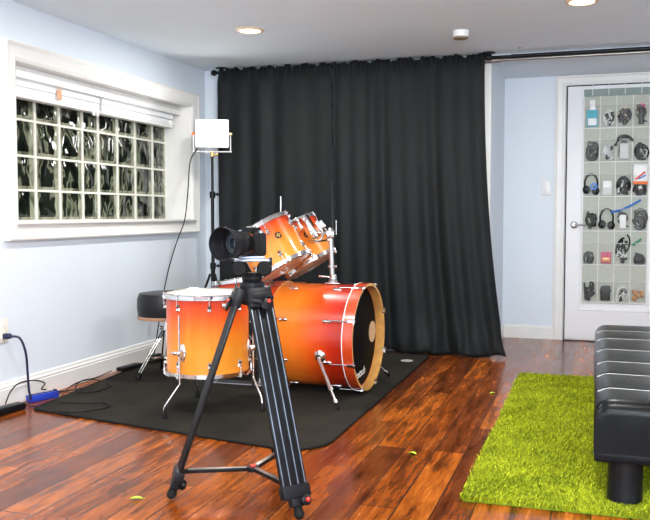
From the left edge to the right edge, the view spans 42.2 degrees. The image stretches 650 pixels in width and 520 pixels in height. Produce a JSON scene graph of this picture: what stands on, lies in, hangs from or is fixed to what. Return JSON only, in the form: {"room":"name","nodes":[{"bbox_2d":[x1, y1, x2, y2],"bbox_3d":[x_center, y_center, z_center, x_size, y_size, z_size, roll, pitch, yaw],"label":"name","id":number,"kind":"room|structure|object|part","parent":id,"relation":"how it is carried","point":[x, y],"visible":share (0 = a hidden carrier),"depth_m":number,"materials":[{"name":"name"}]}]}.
{"room":"home music studio","nodes":[
{"label":"home music studio","id":0,"kind":"room"},
{"bbox_2d":[0,0,205,382],"bbox_3d":[-2.353,-0.165,2.591,0.300,2.147,8.703,1,3,18],"label":"wall","id":1,"kind":"structure","parent":0,"point":[68,300],"depth_m":4.99,"materials":[{"name":"paint"}]},
{"bbox_2d":[0,318,8,343],"bbox_3d":[-1.648,0.363,4.311,0.008,0.125,0.080,1,3,18],"label":"wall outlet","id":2,"kind":"object","parent":1,"relation":"attached to","point":[3,322],"visible":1,"depth_m":4.31,"materials":[{"name":"beige plastic"}]},
{"bbox_2d":[0,337,164,405],"bbox_3d":[-2.223,0.790,2.522,0.020,0.128,8.553,1,3,18],"label":"baseboard","id":3,"kind":"structure","parent":1,"relation":"attached to","point":[64,376],"depth_m":4.90,"materials":[{"name":"white paint"}]},
{"bbox_2d":[0,37,199,240],"bbox_3d":[-1.420,-0.670,5.362,0.315,1.030,2.184,1,3,18],"label":"window","id":4,"kind":"structure","parent":1,"relation":"in","point":[68,173],"depth_m":5.29,"materials":[{"name":"white paint"}]},
{"bbox_2d":[16,77,100,115],"bbox_3d":[-1.585,-0.968,4.866,0.085,0.182,0.948,1,3,18],"label":"window shade","id":5,"kind":"object","parent":4,"relation":"attached to","point":[27,90],"visible":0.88,"depth_m":4.87,"materials":[{"name":"white plastic"}]},
{"bbox_3d":[-1.587,-0.909,4.870,0.062,0.020,0.932,1,3,18],"label":"rail","id":6,"kind":"part","parent":5,"relation":"part of","materials":[{"name":"white plastic"}]},
{"bbox_2d":[16,65,180,114],"bbox_3d":[-1.382,-1.055,5.327,0.017,0.061,1.967,1,3,18],"label":"shade valance","id":7,"kind":"object","parent":4,"relation":"attached to","point":[21,72],"visible":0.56,"depth_m":5.15,"materials":[{"name":"white plastic"}]},
{"bbox_3d":[-1.385,-0.247,5.373,0.240,0.016,2.045,1,3,18],"label":"sill","id":8,"kind":"part","parent":4,"relation":"part of","materials":[{"name":"white paint"}]},
{"bbox_2d":[99,97,174,128],"bbox_3d":[-1.291,-1.029,5.779,0.085,0.160,0.955,1,3,18],"label":"window shade","id":9,"kind":"object","parent":4,"relation":"attached to","point":[107,107],"visible":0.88,"depth_m":5.70,"materials":[{"name":"white plastic"}]},
{"bbox_3d":[-1.292,-0.959,5.784,0.062,0.020,0.939,1,3,18],"label":"rail","id":10,"kind":"part","parent":9,"relation":"part of","materials":[{"name":"white plastic"}]},
{"bbox_2d":[0,337,640,519],"bbox_3d":[0.103,0.898,2.259,4.654,0.060,9.464,1,3,18],"label":"floor","id":11,"kind":"structure","parent":0,"point":[53,466],"depth_m":3.37,"materials":[{"name":"brown wood"}]},
{"bbox_2d":[0,402,25,415],"bbox_3d":[-1.586,0.744,4.199,0.060,0.035,0.195,2,4,28],"label":"power adapter","id":12,"kind":"object","parent":11,"relation":"on","point":[16,406],"visible":1,"depth_m":4.20,"materials":[{"name":"black plastic"}]},
{"bbox_2d":[5,380,46,403],"bbox_3d":[-1.557,0.679,4.421,0.064,0.087,0.347,1,3,18],"label":"cable","id":13,"kind":"object","parent":11,"relation":"on","point":[25,380],"visible":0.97,"depth_m":4.41,"materials":[{"name":"black rubber"}]},
{"bbox_2d":[26,389,58,402],"bbox_3d":[-1.503,0.723,4.483,0.044,0.045,0.180,2,4,36],"label":"power strip","id":14,"kind":"object","parent":11,"relation":"on","point":[46,395],"visible":0.98,"depth_m":4.47,"materials":[{"name":"blue plastic"}]},
{"bbox_2d":[3,333,31,399],"bbox_3d":[-1.578,0.557,4.342,0.148,0.366,0.067,-3,4,-40],"label":"cable","id":15,"kind":"object","parent":14,"relation":"attached to","point":[5,335],"visible":1,"depth_m":4.33,"materials":[{"name":"black rubber"}]},
{"bbox_3d":[-1.559,0.560,4.349,0.052,0.358,0.127,2,4,33],"label":"cord","id":16,"kind":"part","parent":15,"relation":"part of","materials":[{"name":"black rubber"}]},
{"bbox_2d":[26,402,110,412],"bbox_3d":[-1.322,0.747,4.264,0.466,0.019,0.216,0,3,-1],"label":"cable","id":17,"kind":"object","parent":11,"relation":"on","point":[58,402],"visible":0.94,"depth_m":4.25,"materials":[{"name":"black rubber"}]},
{"bbox_2d":[59,379,111,392],"bbox_3d":[-1.327,0.717,4.805,0.249,0.020,0.359,1,3,18],"label":"cable","id":18,"kind":"object","parent":11,"relation":"on","point":[84,379],"visible":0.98,"depth_m":4.72,"materials":[{"name":"black rubber"}]},
{"bbox_2d":[59,371,111,392],"bbox_3d":[-1.412,0.710,4.893,0.060,0.023,0.634,1,3,12],"label":"cable","id":19,"kind":"object","parent":11,"relation":"on","point":[109,371],"visible":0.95,"depth_m":4.93,"materials":[{"name":"black rubber"}]},
{"bbox_2d":[34,350,428,449],"bbox_3d":[-0.472,0.714,4.955,1.761,0.012,2.548,1,3,18],"label":"area rug","id":20,"kind":"object","parent":11,"relation":"on","point":[231,413],"visible":0.73,"depth_m":4.35,"materials":[{"name":"grey carpet"}]},
{"bbox_2d":[116,362,141,371],"bbox_3d":[-1.240,0.678,5.338,0.055,0.025,0.200,1,3,24],"label":"power adapter","id":21,"kind":"object","parent":20,"relation":"on","point":[133,365],"visible":0.92,"depth_m":5.30,"materials":[{"name":"black plastic"}]},
{"bbox_2d":[134,290,167,379],"bbox_3d":[-0.940,0.450,5.104,0.404,0.516,0.405,1,3,18],"label":"stool","id":22,"kind":"object","parent":20,"relation":"on","point":[150,305],"visible":0.6,"depth_m":4.98,"materials":[{"name":"black leather"}]},
{"bbox_3d":[-1.040,0.556,5.045,0.109,0.256,0.188,1,3,18],"label":"leg","id":23,"kind":"part","parent":22,"relation":"part of","materials":[{"name":"silver metal"}]},
{"bbox_3d":[-0.964,0.269,5.111,0.348,0.155,0.348,1,3,18],"label":"seat","id":24,"kind":"part","parent":22,"relation":"part of","materials":[{"name":"black leather"}]},
{"bbox_3d":[-0.975,0.476,5.125,0.062,0.270,0.042,1,3,18],"label":"post","id":25,"kind":"part","parent":22,"relation":"part of","materials":[{"name":"silver metal"}]},
{"bbox_3d":[-0.998,0.545,5.234,0.032,0.256,0.194,-1,3,-17],"label":"leg","id":26,"kind":"part","parent":22,"relation":"part of","materials":[{"name":"silver metal"}]},
{"bbox_2d":[150,353,160,361],"bbox_3d":[-1.112,0.650,5.598,0.090,0.064,0.152,2,4,36],"label":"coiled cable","id":27,"kind":"object","parent":20,"relation":"on","point":[157,354],"visible":0.36,"depth_m":5.55,"materials":[{"name":"black rubber"}]},
{"bbox_2d":[204,156,219,287],"bbox_3d":[-0.784,-0.047,6.091,0.420,1.391,0.357,1,3,18],"label":"stand","id":28,"kind":"object","parent":20,"relation":"on","point":[213,265],"visible":0.44,"depth_m":6.02,"materials":[{"name":"black metal"}]},
{"bbox_3d":[-0.914,0.370,6.041,0.230,0.544,0.018,-1,3,-12],"label":"leg","id":29,"kind":"part","parent":28,"relation":"part of","materials":[{"name":"black metal"}]},
{"bbox_2d":[192,119,231,157],"bbox_3d":[-0.805,-0.865,6.005,0.284,0.272,0.040,0,3,-7],"label":"led panel light","id":30,"kind":"object","parent":28,"relation":"attached to","point":[209,133],"visible":1,"depth_m":5.99,"materials":[{"name":"white plastic"}]},
{"bbox_2d":[147,147,197,363],"bbox_3d":[-1.050,-0.051,5.673,0.088,1.461,0.762,1,3,25],"label":"power cable","id":31,"kind":"object","parent":30,"relation":"hanging from","point":[197,147],"visible":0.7,"depth_m":5.72,"materials":[{"name":"black rubber"}]},
{"bbox_2d":[196,120,227,145],"bbox_3d":[-0.803,-0.900,5.984,0.218,0.182,0.003,0,3,-7],"label":"diffuser","id":32,"kind":"object","parent":30,"relation":"attached to","point":[208,132],"depth_m":5.98,"materials":[{"name":"white fabric"}]},
{"bbox_2d":[161,288,264,418],"bbox_3d":[-0.560,0.455,4.214,0.518,0.593,0.516,1,3,18],"label":"floor tom","id":33,"kind":"object","parent":20,"relation":"on","point":[195,317],"depth_m":4.06,"materials":[{"name":"paint"}]},
{"bbox_3d":[-0.736,0.505,4.036,0.087,0.478,0.013,-1,3,-14],"label":"leg","id":34,"kind":"part","parent":33,"relation":"part of","materials":[{"name":"silver metal"}]},
{"bbox_3d":[-0.337,0.495,4.210,0.013,0.478,0.087,-3,4,-41],"label":"leg","id":35,"kind":"part","parent":33,"relation":"part of","materials":[{"name":"silver metal"}]},
{"bbox_2d":[213,321,261,385],"bbox_3d":[-0.494,0.520,4.874,0.300,0.392,0.114,1,3,18],"label":"drum pedal","id":36,"kind":"object","parent":20,"relation":"on","point":[234,382],"visible":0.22,"depth_m":4.87,"materials":[{"name":"metal"}]},
{"bbox_3d":[-0.494,0.712,4.884,0.300,0.008,0.090,1,3,18],"label":"plate","id":37,"kind":"part","parent":36,"relation":"part of","materials":[{"name":"metal"}]},
{"bbox_2d":[255,280,390,409],"bbox_3d":[-0.012,0.421,4.716,0.566,0.603,0.922,1,3,21],"label":"bass drum","id":38,"kind":"object","parent":20,"relation":"on","point":[331,335],"visible":0.87,"depth_m":4.51,"materials":[{"name":"paint"}]},
{"bbox_2d":[292,214,341,283],"bbox_3d":[-0.075,-0.063,4.721,0.338,0.386,0.130,1,3,18],"label":"holder","id":39,"kind":"object","parent":38,"relation":"attached to","point":[313,231],"visible":0.84,"depth_m":4.67,"materials":[{"name":"silver metal"}]},
{"bbox_2d":[247,211,311,282],"bbox_3d":[-0.288,-0.064,4.612,0.444,0.416,0.357,1,3,17],"label":"tom drum","id":40,"kind":"object","parent":39,"relation":"attached to","point":[286,248],"visible":0.62,"depth_m":4.48,"materials":[{"name":"paint"}]},
{"bbox_2d":[284,212,337,280],"bbox_3d":[-0.141,-0.078,4.951,0.444,0.416,0.357,1,3,17],"label":"tom drum","id":41,"kind":"object","parent":39,"relation":"attached to","point":[319,250],"visible":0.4,"depth_m":4.82,"materials":[{"name":"orange wood"}]},
{"bbox_3d":[-0.050,-0.151,4.663,0.089,0.110,0.045,1,3,18],"label":"arm","id":42,"kind":"part","parent":39,"relation":"part of","materials":[{"name":"silver metal"}]},
{"bbox_3d":[0.027,0.105,4.689,0.120,0.053,0.070,1,3,18],"label":"plate","id":43,"kind":"part","parent":39,"relation":"part of","materials":[{"name":"silver metal"}]},
{"bbox_3d":[0.036,-0.009,4.679,0.041,0.274,0.027,1,3,18],"label":"post","id":44,"kind":"part","parent":39,"relation":"part of","materials":[{"name":"silver metal"}]},
{"bbox_3d":[0.013,0.620,4.324,0.026,0.217,0.229,-1,3,-26],"label":"spur leg","id":45,"kind":"part","parent":38,"relation":"part of","materials":[{"name":"silver metal"}]},
{"bbox_3d":[-0.506,0.484,5.152,0.359,0.426,0.326,1,3,18],"label":"stand","id":46,"kind":"object","parent":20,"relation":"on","visible":0},
{"bbox_2d":[211,277,272,287],"bbox_3d":[-0.501,0.187,5.179,0.399,0.221,0.387,1,3,22],"label":"snare drum","id":47,"kind":"object","parent":46,"relation":"on","point":[227,283],"visible":0.23,"depth_m":5.02,"materials":[{"name":"paint"}]},
{"bbox_2d":[166,281,311,519],"bbox_3d":[-0.240,0.447,2.990,0.546,0.752,0.516,1,3,18],"label":"camera tripod","id":48,"kind":"object","parent":11,"relation":"on","point":[258,297],"visible":1,"depth_m":2.85,"materials":[{"name":"black metal"}]},
{"bbox_3d":[-0.495,0.782,2.929,0.030,0.037,0.036,-1,3,-12],"label":"lock knob","id":49,"kind":"part","parent":48,"relation":"part of","materials":[{"name":"black plastic"}]},
{"bbox_3d":[-0.413,0.455,2.929,0.215,0.604,0.097,-1,3,-12],"label":"leg","id":50,"kind":"part","parent":48,"relation":"part of","materials":[{"name":"black plastic"}]},
{"bbox_3d":[-0.379,0.733,2.941,0.225,0.013,0.020,0,3,-8],"label":"spreader arm","id":51,"kind":"part","parent":48,"relation":"part of","materials":[{"name":"black plastic"}]},
{"bbox_3d":[-0.337,0.151,2.934,0.024,0.049,0.083,0,3,-7],"label":"lever","id":52,"kind":"part","parent":48,"relation":"part of","materials":[{"name":"black plastic"}]},
{"bbox_2d":[230,256,271,281],"bbox_3d":[-0.257,0.029,2.939,0.146,0.088,0.072,0,3,-4],"label":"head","id":53,"kind":"object","parent":48,"relation":"on","point":[239,268],"visible":1,"depth_m":2.91},
{"bbox_2d":[209,226,265,260],"bbox_3d":[-0.292,-0.057,2.884,0.115,0.115,0.188,2,4,33],"label":"camera","id":54,"kind":"object","parent":53,"relation":"on","point":[249,241],"visible":1,"depth_m":2.86,"materials":[{"name":"black plastic"}]},
{"bbox_2d":[209,227,242,260],"bbox_3d":[-0.327,-0.054,2.831,0.115,0.115,0.060,2,4,33],"label":"hood","id":55,"kind":"object","parent":54,"relation":"attached to","point":[221,242],"depth_m":2.85,"materials":[{"name":"black plastic"}]},
{"bbox_3d":[-0.308,-0.056,2.859,0.061,0.061,0.002,2,4,33],"label":"glass","id":56,"kind":"part","parent":54,"relation":"part of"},
{"bbox_3d":[-0.255,-0.004,2.938,0.124,0.021,0.055,0,3,-4],"label":"quick release plate","id":57,"kind":"part","parent":53,"relation":"part of","materials":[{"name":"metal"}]},
{"bbox_3d":[-0.255,0.114,2.944,0.110,0.081,0.110,1,3,18],"label":"crown","id":58,"kind":"part","parent":48,"relation":"part of","materials":[{"name":"black metal"}]},
{"bbox_3d":[-0.213,0.153,2.874,0.084,0.049,0.025,-2,4,-28],"label":"lever","id":59,"kind":"part","parent":48,"relation":"part of","materials":[{"name":"black plastic"}]},
{"bbox_3d":[-0.203,0.725,3.080,0.020,0.013,0.235,1,3,22],"label":"spreader arm","id":60,"kind":"part","parent":48,"relation":"part of","materials":[{"name":"black plastic"}]},
{"bbox_3d":[-0.177,0.738,2.852,0.020,0.014,0.231,-2,4,-36],"label":"spreader arm","id":61,"kind":"part","parent":48,"relation":"part of","materials":[{"name":"black plastic"}]},
{"bbox_3d":[-0.158,0.462,2.818,0.243,0.605,0.220,1,3,18],"label":"leg","id":62,"kind":"part","parent":48,"relation":"part of","materials":[{"name":"black plastic"}]},
{"bbox_3d":[-0.062,0.776,2.727,0.036,0.037,0.031,-2,4,-34],"label":"lock knob","id":63,"kind":"part","parent":48,"relation":"part of","materials":[{"name":"red plastic"}]},
{"bbox_2d":[459,372,649,519],"bbox_3d":[1.485,0.768,3.821,1.420,0.028,2.426,1,3,18],"label":"shag rug","id":64,"kind":"object","parent":11,"relation":"on","point":[538,453],"visible":0.73,"depth_m":3.36,"materials":[{"name":"green carpet"}]},
{"bbox_2d":[593,325,649,506],"bbox_3d":[1.504,0.597,3.714,0.605,0.362,2.080,1,3,18],"label":"leather bench","id":65,"kind":"object","parent":64,"relation":"on","point":[621,439],"visible":0.98,"depth_m":2.83,"materials":[{"name":"black leather"}]},
{"bbox_3d":[1.504,0.610,3.715,0.601,0.036,2.072,1,3,18],"label":"frame","id":66,"kind":"part","parent":65,"relation":"part of","materials":[{"name":"black leather"}]},
{"bbox_3d":[1.020,0.748,2.863,0.120,0.150,0.120,1,3,18],"label":"leg","id":67,"kind":"part","parent":65,"relation":"part of","materials":[{"name":"black plastic"}]},
{"bbox_2d":[11,0,649,78],"bbox_3d":[0.060,-1.253,2.139,5.034,0.125,9.734,1,3,18],"label":"ceiling","id":68,"kind":"structure","parent":0,"point":[203,35],"depth_m":5.01,"materials":[{"name":"paint"}]},
{"bbox_2d":[236,27,263,33],"bbox_3d":[-0.448,-1.369,5.028,0.170,0.009,0.170,1,3,18],"label":"recessed light","id":69,"kind":"object","parent":68,"relation":"in","point":[246,30],"visible":1,"depth_m":5.02,"materials":[{"name":"beige"}]},
{"bbox_2d":[211,46,649,75],"bbox_3d":[1.284,-1.379,5.668,4.505,0.058,0.084,1,3,18],"label":"curtain rod","id":70,"kind":"object","parent":68,"relation":"attached to","point":[488,57],"visible":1,"depth_m":5.58,"materials":[{"name":"black metal"}]},
{"bbox_2d":[217,62,331,343],"bbox_3d":[-0.371,-0.394,6.218,0.912,2.082,0.089,1,3,18],"label":"curtain","id":71,"kind":"object","parent":70,"relation":"hanging from","point":[280,120],"visible":0.56,"depth_m":6.19,"materials":[{"name":"black fabric"}]},
{"bbox_2d":[333,53,505,357],"bbox_3d":[0.643,-0.377,5.882,1.250,2.080,0.105,1,3,18],"label":"curtain","id":72,"kind":"object","parent":70,"relation":"hanging from","point":[410,189],"visible":0.9,"depth_m":5.89,"materials":[{"name":"black fabric"}]},
{"bbox_2d":[485,51,649,62],"bbox_3d":[2.257,-1.342,5.389,2.480,0.033,0.033,1,3,18],"label":"curtain rod","id":73,"kind":"object","parent":70,"relation":"attached to","point":[632,52],"visible":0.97,"depth_m":5.59,"materials":[{"name":"grey metal"}]},
{"bbox_2d":[453,29,468,39],"bbox_3d":[0.816,-1.350,5.057,0.096,0.049,0.096,1,3,18],"label":"smoke detector","id":74,"kind":"object","parent":68,"relation":"attached to","point":[460,34],"visible":1,"depth_m":5.02,"materials":[{"name":"white plastic"}]},
{"bbox_2d":[565,0,598,5],"bbox_3d":[1.325,-1.331,4.343,0.170,0.009,0.170,1,3,18],"label":"recessed light","id":75,"kind":"object","parent":68,"relation":"in","point":[568,2],"visible":1,"depth_m":4.36,"materials":[{"name":"beige"}]},
{"bbox_2d":[205,55,504,324],"bbox_3d":[0.261,-0.390,6.699,2.199,2.147,1.031,1,3,18],"label":"wall","id":76,"kind":"structure","parent":0,"point":[498,80],"depth_m":6.47,"materials":[{"name":"paint"}]},
{"bbox_2d":[485,63,491,218],"bbox_3d":[1.125,-0.412,5.871,0.052,1.902,0.012,1,3,18],"label":"trim","id":77,"kind":"structure","parent":76,"relation":"attached to","point":[488,66],"depth_m":5.83,"materials":[{"name":"white paint"}]},
{"bbox_2d":[501,324,503,338],"bbox_3d":[1.297,0.592,6.356,0.016,0.105,0.911,1,3,18],"label":"baseboard","id":78,"kind":"object","parent":76,"relation":"attached to","point":[502,326],"visible":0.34,"depth_m":6.67,"materials":[{"name":"white paint"}]},
{"bbox_2d":[502,76,594,340],"bbox_3d":[2.687,-0.361,6.399,2.605,2.122,0.120,1,3,18],"label":"wall","id":79,"kind":"structure","parent":0,"point":[529,125],"depth_m":6.67,"materials":[{"name":"paint"}]},
{"bbox_2d":[504,324,551,338],"bbox_3d":[1.619,0.572,6.722,0.374,0.105,0.016,1,3,18],"label":"baseboard","id":80,"kind":"structure","parent":79,"relation":"attached to","point":[510,330],"depth_m":6.71,"materials":[{"name":"white paint"}]},
{"bbox_2d":[541,181,550,194],"bbox_3d":[1.738,-0.566,6.625,0.070,0.114,0.010,1,3,18],"label":"light switch","id":81,"kind":"object","parent":79,"relation":"attached to","point":[545,185],"visible":1,"depth_m":6.62,"materials":[{"name":"white plastic"}]},
{"bbox_2d":[552,72,649,339],"bbox_3d":[2.249,-0.393,6.464,0.950,2.060,0.022,1,3,18],"label":"trim","id":82,"kind":"structure","parent":79,"relation":"attached to","point":[562,82],"depth_m":6.57,"materials":[{"name":"white paint"}]},
{"bbox_2d":[563,82,649,339],"bbox_3d":[2.238,-0.352,6.438,0.773,1.980,0.073,1,3,18],"label":"door","id":83,"kind":"structure","parent":79,"relation":"in","point":[581,319],"depth_m":6.53,"materials":[{"name":"white paint"}]},
{"bbox_3d":[1.933,-0.272,6.532,0.056,0.056,0.030,1,3,18],"label":"handle","id":84,"kind":"part","parent":83,"relation":"part of","materials":[{"name":"metal"}]},
{"bbox_3d":[2.240,-0.417,6.436,0.550,1.630,0.010,1,3,18],"label":"panel moulding","id":85,"kind":"part","parent":83,"relation":"part of","materials":[{"name":"white paint"}]},
{"bbox_2d":[581,83,649,303],"bbox_3d":[2.209,-0.503,6.409,0.478,1.675,0.064,1,3,18],"label":"organizer","id":86,"kind":"object","parent":83,"relation":"hanging from","point":[596,240],"visible":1,"depth_m":6.43,"materials":[{"name":"clear plastic"}]},
{"bbox_2d":[583,251,593,263],"bbox_3d":[2.034,-0.020,6.495,0.082,0.095,0.028,1,3,18],"label":"power adapter","id":87,"kind":"object","parent":86,"relation":"in","point":[590,259],"visible":1,"depth_m":6.49,"materials":[{"name":"black plastic"}]},
{"bbox_2d":[583,281,594,300],"bbox_3d":[2.042,0.238,6.503,0.090,0.154,0.033,1,3,18],"label":"coiled cable","id":88,"kind":"object","parent":86,"relation":"in","point":[590,293],"visible":1,"depth_m":6.49,"materials":[{"name":"black plastic"}]},
{"bbox_2d":[585,211,596,228],"bbox_3d":[2.046,-0.307,6.472,0.090,0.137,0.033,1,3,18],"label":"coiled cable","id":89,"kind":"object","parent":86,"relation":"in","point":[592,216],"visible":1,"depth_m":6.46,"materials":[{"name":"black plastic"}]},
{"bbox_2d":[583,173,598,194],"bbox_3d":[2.042,-0.582,6.460,0.124,0.164,0.026,1,3,14],"label":"headphones","id":90,"kind":"object","parent":86,"relation":"in","point":[586,189],"visible":1,"depth_m":6.46,"materials":[{"name":"black plastic"}]},
{"bbox_2d":[583,186,589,193],"bbox_3d":[2.009,-0.540,6.470,0.057,0.064,0.022,1,3,18],"label":"ear cup","id":91,"kind":"object","parent":90,"relation":"on","point":[586,189],"depth_m":6.46,"materials":[{"name":"black plastic"}]},
{"bbox_2d":[592,186,598,194],"bbox_3d":[2.074,-0.531,6.456,0.057,0.064,0.022,1,3,18],"label":"ear cup","id":92,"kind":"object","parent":90,"relation":"on","point":[596,191],"depth_m":6.45,"materials":[{"name":"black plastic"}]},
{"bbox_2d":[585,141,598,160],"bbox_3d":[2.044,-0.834,6.444,0.097,0.150,0.031,1,3,18],"label":"coiled cable","id":93,"kind":"object","parent":86,"relation":"in","point":[594,157],"visible":1,"depth_m":6.44,"materials":[{"name":"black plastic"}]},
{"bbox_2d":[587,100,597,126],"bbox_3d":[2.041,-1.120,6.430,0.079,0.201,0.010,1,3,18],"label":"bottle","id":94,"kind":"object","parent":86,"relation":"in","point":[592,114],"visible":1,"depth_m":6.43,"materials":[{"name":"teal plastic"}]},
{"bbox_2d":[600,285,610,300],"bbox_3d":[2.156,0.252,6.471,0.086,0.118,0.028,1,3,18],"label":"power adapter","id":95,"kind":"object","parent":86,"relation":"in","point":[605,290],"visible":1,"depth_m":6.46,"materials":[{"name":"black plastic"}]},
{"bbox_2d":[601,252,610,263],"bbox_3d":[2.153,-0.017,6.454,0.075,0.088,0.010,1,3,18],"label":"packet","id":96,"kind":"object","parent":86,"relation":"in","point":[605,256],"visible":1,"depth_m":6.45,"materials":[{"name":"pink plastic"}]},
{"bbox_2d":[598,208,614,229],"bbox_3d":[2.154,-0.315,6.439,0.124,0.164,0.026,1,3,14],"label":"headphones","id":97,"kind":"object","parent":86,"relation":"in","point":[602,223],"visible":1,"depth_m":6.43,"materials":[{"name":"black plastic"}]},
{"bbox_2d":[598,220,605,228],"bbox_3d":[2.121,-0.273,6.448,0.057,0.064,0.022,1,3,18],"label":"ear cup","id":98,"kind":"object","parent":97,"relation":"on","point":[602,223],"depth_m":6.44,"materials":[{"name":"black plastic"}]},
{"bbox_2d":[607,221,614,229],"bbox_3d":[2.186,-0.265,6.434,0.057,0.064,0.022,1,3,18],"label":"ear cup","id":99,"kind":"object","parent":97,"relation":"on","point":[611,224],"depth_m":6.43,"materials":[{"name":"black plastic"}]},
{"bbox_2d":[603,181,611,194],"bbox_3d":[2.153,-0.550,6.425,0.066,0.106,0.010,1,3,18],"label":"packet","id":100,"kind":"object","parent":86,"relation":"in","point":[607,185],"visible":1,"depth_m":6.42,"materials":[{"name":"white paper"}]},
{"bbox_2d":[602,144,613,160],"bbox_3d":[2.153,-0.822,6.409,0.088,0.132,0.031,1,3,18],"label":"coiled cable","id":101,"kind":"object","parent":86,"relation":"in","point":[606,151],"visible":1,"depth_m":6.40,"materials":[{"name":"grey plastic"}]},
{"bbox_2d":[603,109,614,125],"bbox_3d":[2.155,-1.083,6.395,0.087,0.130,0.028,1,3,18],"label":"coiled cable","id":102,"kind":"object","parent":86,"relation":"in","point":[608,119],"visible":1,"depth_m":6.39,"materials":[{"name":"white plastic"}]},
{"bbox_2d":[616,285,628,301],"bbox_3d":[2.271,0.259,6.431,0.093,0.131,0.025,1,3,18],"label":"coiled cable","id":103,"kind":"object","parent":86,"relation":"in","point":[621,292],"visible":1,"depth_m":6.43,"materials":[{"name":"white plastic"}]},
{"bbox_2d":[615,234,630,262],"bbox_3d":[2.268,-0.085,6.413,0.108,0.222,0.027,1,3,18],"label":"coiled cable","id":104,"kind":"object","parent":86,"relation":"in","point":[623,256],"visible":1,"depth_m":6.41,"materials":[{"name":"black plastic"}]},
{"bbox_2d":[617,211,628,228],"bbox_3d":[2.266,-0.304,6.405,0.085,0.132,0.028,1,3,18],"label":"power adapter","id":105,"kind":"object","parent":86,"relation":"in","point":[623,218],"visible":1,"depth_m":6.39,"materials":[{"name":"white plastic"}]},
{"bbox_2d":[616,176,630,194],"bbox_3d":[2.265,-0.566,6.386,0.109,0.146,0.033,1,3,18],"label":"coiled cable","id":106,"kind":"object","parent":86,"relation":"in","point":[621,187],"visible":1,"depth_m":6.38,"materials":[{"name":"black plastic"}]},
{"bbox_2d":[618,140,628,158],"bbox_3d":[2.261,-0.838,6.377,0.075,0.144,0.030,1,3,18],"label":"power adapter","id":107,"kind":"object","parent":86,"relation":"in","point":[623,153],"visible":1,"depth_m":6.36,"materials":[{"name":"grey plastic"}]},
{"bbox_3d":[2.261,-0.846,6.378,0.073,0.128,0.026,1,3,18],"label":"cord","id":108,"kind":"part","parent":107,"relation":"part of","materials":[{"name":"white plastic"}]},
{"bbox_2d":[614,134,633,145],"bbox_3d":[2.257,-0.904,6.361,0.146,0.087,0.010,1,3,18],"label":"cable loop","id":109,"kind":"object","parent":86,"relation":"in","point":[619,138],"visible":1,"depth_m":6.36,"materials":[{"name":"black plastic"}]},
{"bbox_2d":[617,108,631,124],"bbox_3d":[2.263,-1.083,6.361,0.103,0.127,0.028,1,3,18],"label":"coiled cable","id":110,"kind":"object","parent":86,"relation":"in","point":[622,118],"visible":1,"depth_m":6.35,"materials":[{"name":"black plastic"}]},
{"bbox_2d":[610,199,640,212],"bbox_3d":[2.277,-0.407,6.373,0.221,0.109,0.022,1,3,18],"label":"strap","id":111,"kind":"object","parent":86,"relation":"on","point":[639,200],"visible":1,"depth_m":6.37,"materials":[{"name":"blue fabric"}]},
{"bbox_2d":[632,290,643,300],"bbox_3d":[2.376,0.269,6.396,0.087,0.088,0.030,1,3,18],"label":"bag","id":112,"kind":"object","parent":86,"relation":"in","point":[634,298],"visible":1,"depth_m":6.39,"materials":[{"name":"orange"}]},
{"bbox_2d":[633,252,644,264],"bbox_3d":[2.384,-0.012,6.383,0.086,0.094,0.028,1,3,18],"label":"power adapter","id":113,"kind":"object","parent":86,"relation":"in","point":[639,258],"visible":1,"depth_m":6.38,"materials":[{"name":"black plastic"}]},
{"bbox_2d":[632,208,647,229],"bbox_3d":[2.380,-0.309,6.364,0.115,0.168,0.028,1,3,18],"label":"coiled cable","id":114,"kind":"object","parent":86,"relation":"in","point":[642,226],"visible":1,"depth_m":6.36,"materials":[{"name":"black plastic"}]},
{"bbox_2d":[633,184,646,194],"bbox_3d":[2.375,-0.558,6.352,0.100,0.140,0.029,1,3,18],"label":"coiled cable","id":115,"kind":"object","parent":86,"relation":"in","point":[639,189],"visible":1,"depth_m":6.34,"materials":[{"name":"black plastic"}]},
{"bbox_2d":[633,164,647,183],"bbox_3d":[2.367,-0.645,6.315,0.108,0.156,0.022,1,3,18],"label":"snack bag","id":116,"kind":"object","parent":86,"relation":"in","point":[640,171],"visible":1,"depth_m":6.31,"materials":[{"name":"white plastic"}]},
{"bbox_2d":[634,142,648,159],"bbox_3d":[2.383,-0.819,6.336,0.109,0.136,0.029,1,3,18],"label":"coiled cable","id":117,"kind":"object","parent":86,"relation":"in","point":[640,145],"visible":1,"depth_m":6.33,"materials":[{"name":"black plastic"}]},
{"bbox_2d":[636,104,646,123],"bbox_3d":[2.378,-1.095,6.326,0.085,0.149,0.028,1,3,18],"label":"power adapter","id":118,"kind":"object","parent":86,"relation":"in","point":[642,113],"visible":1,"depth_m":6.32,"materials":[{"name":"black plastic"}]}
]}

